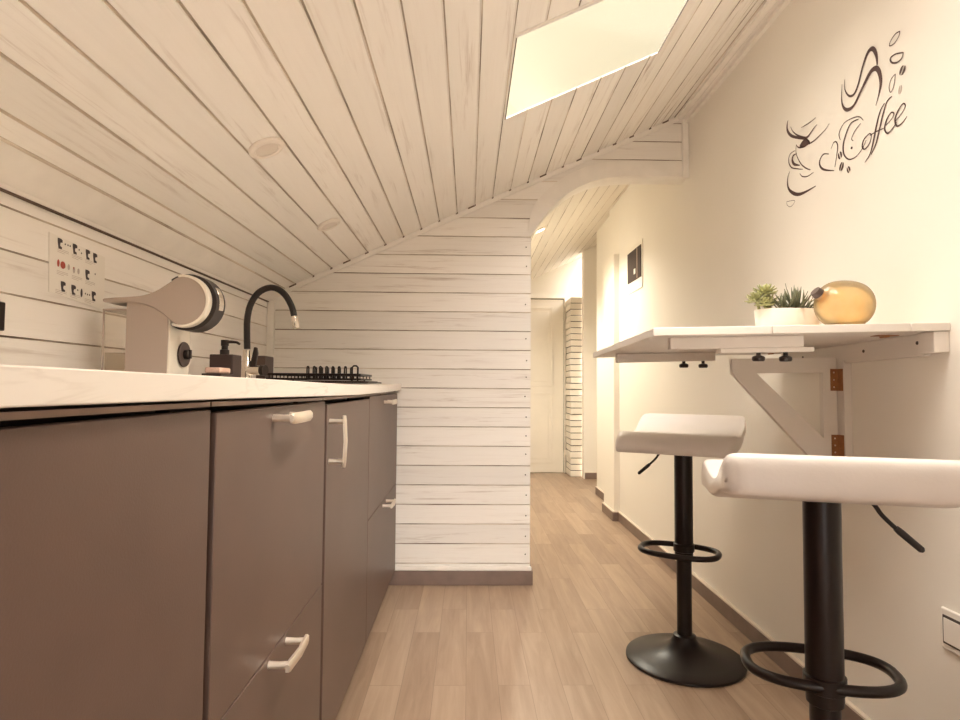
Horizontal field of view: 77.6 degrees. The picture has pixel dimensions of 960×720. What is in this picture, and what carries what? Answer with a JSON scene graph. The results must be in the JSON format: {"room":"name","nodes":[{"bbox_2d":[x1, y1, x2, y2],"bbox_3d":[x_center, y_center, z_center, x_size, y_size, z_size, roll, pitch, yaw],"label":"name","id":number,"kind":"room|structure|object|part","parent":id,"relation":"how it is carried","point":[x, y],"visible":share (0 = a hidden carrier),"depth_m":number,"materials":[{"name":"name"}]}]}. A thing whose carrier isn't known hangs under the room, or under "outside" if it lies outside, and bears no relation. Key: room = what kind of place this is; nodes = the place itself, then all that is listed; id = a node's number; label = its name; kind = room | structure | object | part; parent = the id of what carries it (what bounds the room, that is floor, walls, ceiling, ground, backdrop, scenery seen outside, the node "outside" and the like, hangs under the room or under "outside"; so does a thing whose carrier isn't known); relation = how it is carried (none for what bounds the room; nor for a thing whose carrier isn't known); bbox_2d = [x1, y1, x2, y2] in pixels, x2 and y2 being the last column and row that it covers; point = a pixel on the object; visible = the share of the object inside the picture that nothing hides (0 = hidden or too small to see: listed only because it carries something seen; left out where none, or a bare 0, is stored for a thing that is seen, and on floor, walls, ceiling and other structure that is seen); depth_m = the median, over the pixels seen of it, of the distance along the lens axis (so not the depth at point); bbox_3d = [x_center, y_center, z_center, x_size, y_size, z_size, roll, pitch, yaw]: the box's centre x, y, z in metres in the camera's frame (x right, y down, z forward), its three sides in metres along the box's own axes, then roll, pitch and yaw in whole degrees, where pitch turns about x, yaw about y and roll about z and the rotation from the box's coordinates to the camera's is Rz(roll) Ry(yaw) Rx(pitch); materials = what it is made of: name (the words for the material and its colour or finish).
{"room":"kitchen","nodes":[
{"label":"kitchen","id":0,"kind":"room"},
{"bbox_2d":[0,191,266,377],"bbox_3d":[-0.945,0.259,0.463,0.004,1.332,4.584,0,-2,-1],"label":"wall","id":1,"kind":"structure","parent":0,"point":[43,328],"depth_m":1.41,"materials":[{"name":"white wood"}]},
{"bbox_2d":[0,302,4,330],"bbox_3d":[-0.947,-0.088,1.149,0.012,0.057,0.080,0,-2,-1],"label":"wall socket","id":2,"kind":"object","parent":1,"relation":"attached to","point":[2,304],"visible":1,"depth_m":1.18,"materials":[{"name":"black plastic"}]},
{"bbox_2d":[49,232,104,309],"bbox_3d":[-0.955,-0.205,1.420,0.001,0.147,0.208,0,-2,-1],"label":"instruction sheet","id":3,"kind":"object","parent":1,"relation":"attached to","point":[77,273],"visible":1,"depth_m":1.41,"materials":[{"name":"white paper"}]},
{"bbox_2d":[0,136,284,301],"bbox_3d":[-0.899,-0.400,0.492,0.082,0.069,4.584,0,-2,-1],"label":"trim","id":4,"kind":"structure","parent":1,"relation":"attached to","point":[26,176],"depth_m":1.46,"materials":[{"name":"white wood"}]},
{"bbox_2d":[0,0,763,287],"bbox_3d":[0.050,-0.838,0.555,2.010,0.922,4.634,0,-2,-1],"label":"ceiling","id":5,"kind":"structure","parent":0,"point":[388,115],"depth_m":1.46,"materials":[{"name":"white wood"}]},
{"bbox_2d":[248,137,283,158],"bbox_3d":[-0.541,-0.536,1.511,0.087,0.044,0.088,-2,-3,41],"label":"ceiling light","id":6,"kind":"object","parent":5,"relation":"attached to","point":[268,147],"visible":1,"depth_m":1.50,"materials":[{"name":"white plastic"}]},
{"bbox_2d":[256,143,277,155],"bbox_3d":[-0.539,-0.534,1.511,0.061,0.004,0.061,-24,-2,-2],"label":"diffuser","id":7,"kind":"object","parent":6,"relation":"attached to","point":[266,149],"depth_m":1.51,"materials":[{"name":"white plastic"}]},
{"bbox_2d":[317,218,340,231],"bbox_3d":[-0.561,-0.502,2.218,0.087,0.044,0.088,-2,-3,41],"label":"ceiling light","id":8,"kind":"object","parent":5,"relation":"attached to","point":[329,224],"visible":1,"depth_m":2.21,"materials":[{"name":"white plastic"}]},
{"bbox_2d":[322,222,336,228],"bbox_3d":[-0.560,-0.500,2.218,0.061,0.004,0.061,-24,-2,-2],"label":"diffuser","id":9,"kind":"object","parent":8,"relation":"attached to","point":[327,226],"depth_m":2.22,"materials":[{"name":"white plastic"}]},
{"bbox_2d":[505,0,687,119],"bbox_3d":[0.344,-0.936,1.790,0.580,0.271,0.572,0,-2,-1],"label":"window","id":10,"kind":"structure","parent":5,"relation":"attached to","point":[579,8],"depth_m":1.52,"materials":[{"name":"white paint"}]},
{"bbox_2d":[274,120,681,565],"bbox_3d":[0.000,-0.078,2.840,1.970,2.225,0.102,0,-2,-1],"label":"wall","id":11,"kind":"structure","parent":0,"point":[442,313],"depth_m":2.78,"materials":[{"name":"white wood"}]},
{"bbox_2d":[266,299,275,377],"bbox_3d":[-0.968,-0.099,2.760,0.032,0.406,0.026,0,-2,-1],"label":"trim","id":12,"kind":"structure","parent":11,"relation":"attached to","point":[270,336],"depth_m":2.75,"materials":[{"name":"white wood"}]},
{"bbox_2d":[389,565,532,584],"bbox_3d":[-0.109,0.991,2.785,0.704,0.084,0.114,0,-2,-1],"label":"baseboard","id":13,"kind":"structure","parent":11,"relation":"attached to","point":[402,575],"depth_m":2.73,"materials":[{"name":"wood"}]},
{"bbox_2d":[279,118,679,296],"bbox_3d":[-0.002,-0.728,2.810,1.915,0.905,0.020,0,-2,-1],"label":"trim","id":14,"kind":"structure","parent":11,"relation":"attached to","point":[650,130],"depth_m":2.81,"materials":[{"name":"white wood"}]},
{"bbox_2d":[528,160,686,236],"bbox_3d":[0.607,-0.763,2.877,0.765,0.368,0.109,0,-2,-1],"label":"trim","id":15,"kind":"structure","parent":11,"relation":"attached to","point":[641,171],"depth_m":2.83,"materials":[{"name":"white wood"}]},
{"bbox_2d":[682,119,688,177],"bbox_3d":[0.977,-1.007,2.842,0.030,0.285,0.016,0,-2,-1],"label":"trim","id":16,"kind":"structure","parent":11,"relation":"attached to","point":[685,126],"depth_m":2.83,"materials":[{"name":"white wood"}]},
{"bbox_2d":[531,257,581,466],"bbox_3d":[0.677,-0.005,6.431,1.300,2.400,0.100,0,-2,-1],"label":"wall","id":17,"kind":"structure","parent":0,"point":[565,281],"depth_m":6.42,"materials":[{"name":"white paint"}]},
{"bbox_2d":[530,297,565,472],"bbox_3d":[0.511,0.259,6.346,0.790,1.862,0.040,0,-2,-1],"label":"door","id":18,"kind":"structure","parent":17,"relation":"in","point":[547,384],"depth_m":6.34,"materials":[{"name":"paint"}]},
{"bbox_2d":[335,472,808,719],"bbox_3d":[0.183,1.036,2.241,2.432,0.050,8.260,0,-2,-1],"label":"floor","id":19,"kind":"structure","parent":0,"point":[553,647],"depth_m":2.14,"materials":[{"name":"laminate"}]},
{"bbox_2d":[0,402,209,719],"bbox_3d":[-0.636,0.482,0.460,0.592,0.891,0.596,0,-2,-1],"label":"base cabinet","id":20,"kind":"object","parent":19,"relation":"on","point":[104,507],"visible":0.98,"depth_m":0.54,"materials":[{"name":"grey laminate"}]},
{"bbox_3d":[-0.388,0.043,0.482,0.084,0.009,0.591,0,-2,-1],"label":"rail","id":21,"kind":"part","parent":20,"relation":"part of","materials":[{"name":"grey metal"}]},
{"bbox_2d":[155,397,324,719],"bbox_3d":[-0.627,0.509,1.058,0.634,0.888,0.605,0,-2,-1],"label":"base cabinet","id":22,"kind":"object","parent":19,"relation":"on","point":[262,639],"visible":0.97,"depth_m":0.97,"materials":[{"name":"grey laminate"}]},
{"bbox_3d":[-0.399,0.074,1.080,0.084,0.012,0.596,0,-2,-1],"label":"rail","id":23,"kind":"part","parent":22,"relation":"part of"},
{"bbox_3d":[-0.363,0.691,1.048,0.018,0.390,0.592,0,-2,-1],"label":"drawer","id":24,"kind":"part","parent":22,"relation":"part of","materials":[{"name":"brown laminate"}]},
{"bbox_3d":[-0.331,0.509,1.039,0.042,0.019,0.122,0,-2,-1],"label":"handle","id":25,"kind":"part","parent":22,"relation":"part of","materials":[{"name":"silver metal"}]},
{"bbox_3d":[-0.328,0.100,1.052,0.042,0.019,0.122,0,-2,-1],"label":"handle","id":26,"kind":"part","parent":22,"relation":"part of","materials":[{"name":"silver metal"}]},
{"bbox_2d":[244,391,396,640],"bbox_3d":[-0.652,0.566,2.352,0.634,0.886,0.782,0,-2,-1],"label":"base cabinet","id":27,"kind":"object","parent":19,"relation":"on","point":[381,526],"visible":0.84,"depth_m":2.26,"materials":[{"name":"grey laminate"}]},
{"bbox_3d":[-0.425,0.131,2.372,0.084,0.012,0.777,0,-2,-1],"label":"rail","id":28,"kind":"part","parent":27,"relation":"part of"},
{"bbox_3d":[-0.385,0.342,2.365,0.018,0.408,0.775,0,-2,-1],"label":"drawer","id":29,"kind":"part","parent":27,"relation":"part of","materials":[{"name":"brown laminate"}]},
{"bbox_3d":[-0.388,0.745,2.347,0.018,0.393,0.775,0,-2,-1],"label":"drawer","id":30,"kind":"part","parent":27,"relation":"part of","materials":[{"name":"brown laminate"}]},
{"bbox_3d":[-0.356,0.566,2.356,0.042,0.019,0.125,0,-2,-1],"label":"handle","id":31,"kind":"part","parent":27,"relation":"part of","materials":[{"name":"silver metal"}]},
{"bbox_3d":[-0.353,0.166,2.374,0.042,0.019,0.125,0,-2,-1],"label":"handle","id":32,"kind":"part","parent":27,"relation":"part of","materials":[{"name":"silver metal"}]},
{"bbox_2d":[293,395,368,719],"bbox_3d":[-0.639,0.539,1.660,0.634,0.882,0.600,0,-2,-1],"label":"base cabinet","id":33,"kind":"object","parent":19,"relation":"on","point":[346,441],"visible":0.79,"depth_m":1.57,"materials":[{"name":"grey laminate"}]},
{"bbox_2d":[0,365,400,407],"bbox_3d":[-0.649,0.066,1.458,0.620,0.042,2.623,0,-2,-1],"label":"countertop","id":34,"kind":"structure","parent":33,"relation":"on","point":[20,386],"depth_m":0.56,"materials":[{"name":"stone"}]},
{"bbox_2d":[101,274,224,374],"bbox_3d":[-0.770,-0.076,1.481,0.272,0.262,0.124,0,-2,-1],"label":"coffee machine","id":35,"kind":"object","parent":34,"relation":"on","point":[159,323],"visible":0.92,"depth_m":1.43,"materials":[{"name":"white plastic"}]},
{"bbox_3d":[-0.876,-0.032,1.481,0.056,0.168,0.104,0,-2,-1],"label":"water tank","id":36,"kind":"part","parent":35,"relation":"part of","materials":[{"name":"clear plastic"}]},
{"bbox_3d":[-0.796,-0.044,1.427,0.100,0.194,0.004,0,-2,-1],"label":"panel","id":37,"kind":"part","parent":35,"relation":"part of","materials":[{"name":"grey plastic"}]},
{"bbox_3d":[-0.733,-0.014,1.500,0.016,0.024,0.024,0,-2,-1],"label":"dial knob","id":38,"kind":"part","parent":35,"relation":"part of","materials":[{"name":"black plastic"}]},
{"bbox_2d":[202,340,240,376],"bbox_3d":[-0.744,0.004,1.721,0.082,0.129,0.158,0,-2,-1],"label":"soap dispenser","id":39,"kind":"object","parent":34,"relation":"on","point":[224,359],"visible":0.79,"depth_m":1.73,"materials":[{"name":"plastic"}]},
{"bbox_2d":[205,367,229,373],"bbox_3d":[-0.740,0.030,1.685,0.042,0.017,0.078,0,-2,-1],"label":"sponge","id":40,"kind":"object","parent":39,"relation":"on","point":[218,370],"visible":0.94,"depth_m":1.65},
{"bbox_2d":[209,354,240,376],"bbox_3d":[-0.752,0.027,1.765,0.068,0.085,0.068,0,-2,-1],"label":"bottle","id":41,"kind":"object","parent":39,"relation":"on","point":[231,361],"depth_m":1.73,"materials":[{"name":"ceramic"}]},
{"bbox_2d":[241,285,299,377],"bbox_3d":[-0.706,-0.088,1.999,0.208,0.335,0.052,0,-3,9],"label":"kitchen faucet","id":42,"kind":"object","parent":34,"relation":"on","point":[249,368],"visible":0.98,"depth_m":2.00,"materials":[{"name":"black metal"}]},
{"bbox_3d":[-0.755,0.035,1.998,0.060,0.031,0.031,0,-3,15],"label":"mixer arm","id":43,"kind":"part","parent":42,"relation":"part of","materials":[{"name":"silver metal"}]},
{"bbox_3d":[-0.756,-0.010,1.999,0.025,0.066,0.014,0,-2,-1],"label":"lever","id":44,"kind":"part","parent":42,"relation":"part of","materials":[{"name":"black plastic"}]},
{"bbox_2d":[256,356,380,383],"bbox_3d":[-0.650,0.043,2.468,0.435,0.103,0.360,0,-2,-1],"label":"dish rack","id":45,"kind":"object","parent":34,"relation":"on","point":[262,360],"visible":0.92,"depth_m":2.32,"materials":[{"name":"black plastic"}]},
{"bbox_2d":[266,375,371,380],"bbox_3d":[-0.657,0.074,2.467,0.375,0.021,0.298,0,-2,-1],"label":"wire basket","id":46,"kind":"object","parent":45,"relation":"on","point":[306,377],"depth_m":2.32,"materials":[{"name":"black metal"}]},
{"bbox_2d":[288,380,380,383],"bbox_3d":[-0.648,0.090,2.466,0.430,0.009,0.360,0,-2,-1],"label":"drip tray","id":47,"kind":"object","parent":45,"relation":"on","point":[319,381],"depth_m":2.30,"materials":[{"name":"white plastic"}]},
{"bbox_3d":[-0.487,0.052,2.326,0.029,0.064,0.007,0,-2,-1],"label":"handle","id":48,"kind":"part","parent":45,"relation":"part of","materials":[{"name":"black metal"}]},
{"bbox_3d":[-0.411,0.104,1.681,0.084,0.008,0.595,0,-2,-1],"label":"rail","id":49,"kind":"part","parent":33,"relation":"part of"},
{"bbox_3d":[-0.335,0.193,1.412,0.042,0.122,0.019,0,-2,-1],"label":"handle","id":50,"kind":"part","parent":33,"relation":"part of","materials":[{"name":"silver metal"}]},
{"bbox_3d":[-0.373,0.514,1.669,0.018,0.796,0.593,0,-2,-1],"label":"door","id":51,"kind":"part","parent":33,"relation":"part of","materials":[{"name":"brown laminate"}]},
{"bbox_2d":[615,413,747,687],"bbox_3d":[0.690,0.599,2.020,0.385,0.812,0.418,-1,-3,29],"label":"bar stool","id":52,"kind":"object","parent":19,"relation":"on","point":[681,657],"visible":1,"depth_m":1.98,"materials":[{"name":"black metal"}]},
{"bbox_3d":[0.628,0.338,2.066,0.104,0.073,0.008,-1,-3,29],"label":"lever","id":53,"kind":"part","parent":52,"relation":"part of","materials":[{"name":"black metal"}]},
{"bbox_3d":[0.692,0.249,2.035,0.364,0.111,0.418,-1,-3,29],"label":"seat","id":54,"kind":"part","parent":52,"relation":"part of","materials":[{"name":"white leather"}]},
{"bbox_2d":[701,453,959,719],"bbox_3d":[0.597,0.555,1.034,0.385,0.812,0.418,0,-3,15],"label":"bar stool","id":55,"kind":"object","parent":19,"relation":"on","point":[822,484],"visible":1,"depth_m":1.00,"materials":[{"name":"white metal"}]},
{"bbox_3d":[0.599,0.204,1.049,0.364,0.111,0.418,0,-3,15],"label":"seat","id":56,"kind":"part","parent":55,"relation":"part of","materials":[{"name":"white leather"}]},
{"bbox_3d":[0.669,0.261,1.028,0.104,0.073,0.008,0,-3,15],"label":"lever","id":57,"kind":"part","parent":55,"relation":"part of","materials":[{"name":"black metal"}]},
{"bbox_2d":[565,297,581,476],"bbox_3d":[0.976,0.274,6.209,0.136,1.827,0.327,0,-2,-1],"label":"brick","id":58,"kind":"object","parent":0,"point":[573,309],"visible":0.91,"depth_m":6.07,"materials":[{"name":"paint"}]},
{"bbox_2d":[531,184,629,279],"bbox_3d":[0.703,-0.991,4.684,1.270,0.582,3.576,0,-2,-1],"label":"ceiling","id":59,"kind":"structure","parent":0,"point":[572,228],"depth_m":4.48,"materials":[{"name":"white wood"}]},
{"bbox_2d":[535,226,546,233],"bbox_3d":[0.406,-0.876,4.020,0.087,0.044,0.088,-2,-3,41],"label":"ceiling light","id":60,"kind":"object","parent":59,"relation":"attached to","point":[541,229],"visible":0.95,"depth_m":3.99,"materials":[{"name":"white plastic"}]},
{"bbox_2d":[582,245,596,478],"bbox_3d":[1.185,-0.020,6.011,0.300,2.400,0.100,0,-2,-1],"label":"wall","id":61,"kind":"structure","parent":0,"point":[589,256],"depth_m":5.96,"materials":[{"name":"white paint"}]},
{"bbox_2d":[597,217,608,490],"bbox_3d":[1.059,-0.049,4.778,0.100,2.350,0.700,0,-2,-1],"label":"wall","id":62,"kind":"structure","parent":0,"point":[603,231],"depth_m":4.96,"materials":[{"name":"white paint"}]},
{"bbox_2d":[603,0,959,719],"bbox_3d":[1.078,-0.198,1.331,0.204,2.350,6.200,0,-2,-1],"label":"wall","id":63,"kind":"structure","parent":0,"point":[890,224],"depth_m":1.77,"materials":[{"name":"paint"}]},
{"bbox_2d":[627,239,642,294],"bbox_3d":[0.964,-0.575,3.730,0.014,0.292,0.325,0,-2,-1],"label":"picture","id":64,"kind":"object","parent":63,"relation":"attached to","point":[635,254],"visible":1,"depth_m":3.69,"materials":[{"name":"paint"}]},
{"bbox_3d":[0.962,-0.596,3.659,0.001,0.185,0.020,0,-2,-1],"label":"frame","id":65,"kind":"part","parent":64,"relation":"part of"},
{"bbox_2d":[585,472,871,719],"bbox_3d":[1.000,0.975,2.052,0.327,0.066,7.738,0,-2,1],"label":"baseboard","id":66,"kind":"structure","parent":63,"relation":"attached to","point":[786,661],"depth_m":2.32,"materials":[{"name":"wood"}]},
{"bbox_2d":[674,0,791,122],"bbox_3d":[1.002,-1.256,0.576,0.071,0.060,4.604,0,-2,-1],"label":"trim","id":67,"kind":"structure","parent":63,"relation":"attached to","point":[768,11],"depth_m":2.28,"materials":[{"name":"white wood"}]},
{"bbox_2d":[593,323,949,456],"bbox_3d":[0.684,0.139,1.613,0.644,0.415,0.683,0,-2,-1],"label":"table","id":68,"kind":"object","parent":63,"relation":"attached to","point":[829,351],"visible":0.99,"depth_m":1.61,"materials":[{"name":"white wood"}]},
{"bbox_3d":[0.615,0.012,1.804,0.027,0.023,0.027,0,-2,-1],"label":"clamp knob","id":69,"kind":"part","parent":68,"relation":"part of","materials":[{"name":"black plastic"}]},
{"bbox_3d":[0.674,0.013,1.805,0.027,0.023,0.027,0,-2,-1],"label":"clamp knob","id":70,"kind":"part","parent":68,"relation":"part of","materials":[{"name":"black plastic"}]},
{"bbox_3d":[0.620,-0.008,1.329,0.027,0.023,0.027,0,-2,-1],"label":"clamp knob","id":71,"kind":"part","parent":68,"relation":"part of","materials":[{"name":"black plastic"}]},
{"bbox_2d":[744,283,819,325],"bbox_3d":[0.774,-0.129,1.504,0.198,0.134,0.129,0,-2,-1],"label":"succulent planter","id":72,"kind":"object","parent":68,"relation":"on","point":[795,312],"visible":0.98,"depth_m":1.49,"materials":[{"name":"plant"}]},
{"bbox_3d":[0.783,-0.094,1.521,0.159,0.066,0.093,0,-2,-1],"label":"pot","id":73,"kind":"part","parent":72,"relation":"part of","materials":[{"name":"white ceramic"}]},
{"bbox_3d":[0.681,-0.008,1.330,0.027,0.023,0.027,0,-2,-1],"label":"clamp knob","id":74,"kind":"part","parent":68,"relation":"part of","materials":[{"name":"black plastic"}]},
{"bbox_2d":[811,280,875,324],"bbox_3d":[0.860,-0.130,1.424,0.148,0.120,0.100,0,-2,-1],"label":"glass jar","id":75,"kind":"object","parent":68,"relation":"on","point":[845,301],"visible":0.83,"depth_m":1.39,"materials":[{"name":"orange glass"}]},
{"bbox_3d":[0.995,0.176,1.635,0.022,0.347,0.048,0,-2,-1],"label":"bracket post","id":76,"kind":"part","parent":68,"relation":"part of","materials":[{"name":"white wood"}]},
{"bbox_3d":[0.998,-0.015,1.643,0.018,0.064,0.608,0,-2,-1],"label":"wall rail","id":77,"kind":"part","parent":68,"relation":"part of","materials":[{"name":"white wood"}]},
{"bbox_2d":[786,31,906,206],"bbox_3d":[1.010,-0.656,1.692,0.001,0.301,0.539,0,-2,-1],"label":"sticker","id":78,"kind":"object","parent":63,"relation":"attached to","point":[805,142],"visible":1,"depth_m":1.59,"materials":[{"name":"brown plastic"}]},
{"bbox_2d":[941,606,959,656],"bbox_3d":[1.004,0.576,1.227,0.013,0.088,0.142,0,-2,-1],"label":"wall socket","id":79,"kind":"object","parent":63,"relation":"attached to","point":[950,620],"visible":1,"depth_m":1.27,"materials":[{"name":"white plastic"}]}
]}

